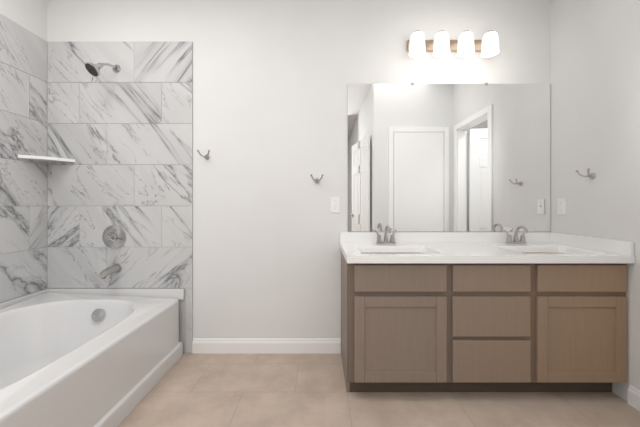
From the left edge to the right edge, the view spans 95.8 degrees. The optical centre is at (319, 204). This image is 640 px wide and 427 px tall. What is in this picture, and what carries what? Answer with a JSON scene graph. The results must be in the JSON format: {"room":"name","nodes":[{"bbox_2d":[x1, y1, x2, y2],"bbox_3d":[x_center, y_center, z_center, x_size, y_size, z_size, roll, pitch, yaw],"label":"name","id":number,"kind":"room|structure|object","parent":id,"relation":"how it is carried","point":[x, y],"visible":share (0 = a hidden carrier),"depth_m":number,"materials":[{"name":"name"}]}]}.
{"room":"bathroom","nodes":[
{"label":"bathroom","id":0,"kind":"room"},
{"bbox_2d":[0,0,46,40],"bbox_3d":[-2.080,-0.278,-0.475,0.100,2.750,5.250,0,0,0],"label":"wall","id":1,"kind":"structure","parent":0,"point":[30,15],"depth_m":2.02,"materials":[{"name":"paint"}]},
{"bbox_2d":[0,14,47,302],"bbox_3d":[-2.015,-0.057,1.325,0.030,2.308,1.648,0,0,0],"label":"tiled wall","id":2,"kind":"structure","parent":1,"relation":"attached to","point":[23,54],"depth_m":1.96,"materials":[{"name":"tile"}]},
{"bbox_2d":[18,155,74,161],"bbox_3d":[-1.915,-0.326,2.035,0.209,0.022,0.209,0,0,0],"label":"corner shelf","id":3,"kind":"object","parent":2,"relation":"attached to","point":[44,158],"visible":1,"depth_m":2.02,"materials":[{"name":"white stone"}]},
{"bbox_2d":[47,0,549,337],"bbox_3d":[0.510,-0.278,2.200,5.280,2.750,0.100,0,0,0],"label":"wall","id":4,"kind":"structure","parent":0,"point":[272,79],"depth_m":2.15,"materials":[{"name":"paint"}]},
{"bbox_2d":[48,42,192,352],"bbox_3d":[-1.473,-0.057,2.143,1.054,2.308,0.013,0,0,0],"label":"tiled wall","id":5,"kind":"structure","parent":4,"relation":"attached to","point":[123,137],"depth_m":2.14,"materials":[{"name":"tile"}]},
{"bbox_2d":[85,62,120,76],"bbox_3d":[-1.533,-0.961,2.031,0.116,0.155,0.217,0,0,0],"label":"shower head","id":6,"kind":"object","parent":5,"relation":"attached to","point":[93,69],"visible":1,"depth_m":1.98},
{"bbox_2d":[99,264,121,278],"bbox_3d":[-1.500,0.471,2.057,0.068,0.076,0.166,0,0,0],"label":"tub spout","id":7,"kind":"object","parent":5,"relation":"attached to","point":[107,271],"visible":1,"depth_m":2.04,"materials":[{"name":"silver metal"}]},
{"bbox_2d":[102,225,126,248],"bbox_3d":[-1.520,0.235,2.099,0.176,0.176,0.080,0,0,0],"label":"tub valve","id":8,"kind":"object","parent":5,"relation":"attached to","point":[114,236],"visible":1,"depth_m":2.12,"materials":[{"name":"silver metal"}]},
{"bbox_2d":[197,150,209,159],"bbox_3d":[-0.840,-0.368,2.113,0.095,0.062,0.074,0,0,0],"label":"robe hook","id":9,"kind":"object","parent":4,"relation":"attached to","point":[206,156],"visible":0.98,"depth_m":2.10,"materials":[{"name":"silver metal"}]},
{"bbox_2d":[192,338,340,352],"bbox_3d":[-0.396,1.045,2.142,1.097,0.104,0.015,0,0,0],"label":"baseboard","id":10,"kind":"structure","parent":4,"relation":"attached to","point":[266,345],"depth_m":2.14,"materials":[{"name":"white paint"}]},
{"bbox_2d":[310,174,323,182],"bbox_3d":[-0.022,-0.191,2.113,0.095,0.062,0.074,0,0,0],"label":"robe hook","id":11,"kind":"object","parent":4,"relation":"attached to","point":[316,180],"visible":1,"depth_m":2.10,"materials":[{"name":"silver metal"}]},
{"bbox_2d":[330,197,339,212],"bbox_3d":[0.112,0.000,2.142,0.070,0.114,0.016,0,0,0],"label":"switch plate","id":12,"kind":"object","parent":4,"relation":"attached to","point":[334,204],"visible":1,"depth_m":2.14,"materials":[{"name":"white plastic"}]},
{"bbox_2d":[340,233,547,240],"bbox_3d":[0.929,0.240,2.136,1.564,0.078,0.020,0,0,0],"label":"backsplash","id":13,"kind":"structure","parent":4,"relation":"attached to","point":[343,236],"depth_m":2.13,"materials":[{"name":"white stone"}]},
{"bbox_2d":[348,83,549,231],"bbox_3d":[0.957,-0.354,2.143,1.503,1.103,0.010,0,0,0],"label":"mirror","id":14,"kind":"object","parent":4,"relation":"attached to","point":[448,157],"visible":1,"depth_m":2.14,"materials":[{"name":"grey mirror"}]},
{"bbox_2d":[407,30,499,57],"bbox_3d":[0.948,-1.150,2.071,0.632,0.152,0.157,0,0,0],"label":"sconce","id":15,"kind":"object","parent":4,"relation":"attached to","point":[442,44],"visible":1,"depth_m":2.02,"materials":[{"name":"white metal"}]},
{"bbox_2d":[118,353,639,426],"bbox_3d":[0.510,1.127,-0.425,5.280,0.060,5.350,0,0,0],"label":"floor","id":16,"kind":"structure","parent":0,"point":[248,390],"depth_m":1.60,"materials":[{"name":"tile"}]},
{"bbox_2d":[0,289,183,426],"bbox_3d":[-1.508,0.857,1.383,1.018,0.476,1.507,0,0,0],"label":"bathtub","id":17,"kind":"object","parent":16,"relation":"on","point":[90,357],"visible":1,"depth_m":1.68,"materials":[{"name":"white ceramic"}]},
{"bbox_2d":[341,249,626,391],"bbox_3d":[0.933,0.706,1.873,1.556,0.777,0.548,0,0,0],"label":"bathroom vanity","id":18,"kind":"object","parent":16,"relation":"on","point":[517,311],"depth_m":1.60,"materials":[{"name":"brown wood"}]},
{"bbox_2d":[340,241,634,264],"bbox_3d":[0.929,0.297,1.859,1.564,0.039,0.576,0,0,0],"label":"countertop","id":19,"kind":"structure","parent":18,"relation":"on","point":[439,252],"depth_m":1.62,"materials":[{"name":"white stone"}]},
{"bbox_2d":[550,0,639,401],"bbox_3d":[1.764,-0.278,1.303,0.100,2.750,1.694,0,0,0],"label":"wall","id":20,"kind":"structure","parent":0,"point":[595,86],"depth_m":1.77,"materials":[{"name":"paint"}]},
{"bbox_2d":[557,199,565,214],"bbox_3d":[1.706,0.012,2.047,0.016,0.114,0.070,0,0,0],"label":"switch plate","id":21,"kind":"object","parent":20,"relation":"attached to","point":[561,206],"visible":1,"depth_m":2.04,"materials":[{"name":"white plastic"}]},
{"bbox_2d":[575,168,595,178],"bbox_3d":[1.677,-0.194,1.815,0.074,0.062,0.096,0,0,0],"label":"robe hook","id":22,"kind":"object","parent":20,"relation":"attached to","point":[592,175],"visible":1,"depth_m":1.81,"materials":[{"name":"silver metal"}]},
{"bbox_2d":[548,233,634,256],"bbox_3d":[1.701,0.240,1.851,0.020,0.078,0.552,0,0,0],"label":"backsplash","id":23,"kind":"structure","parent":20,"relation":"attached to","point":[609,245],"depth_m":1.78,"materials":[{"name":"white stone"}]}
]}

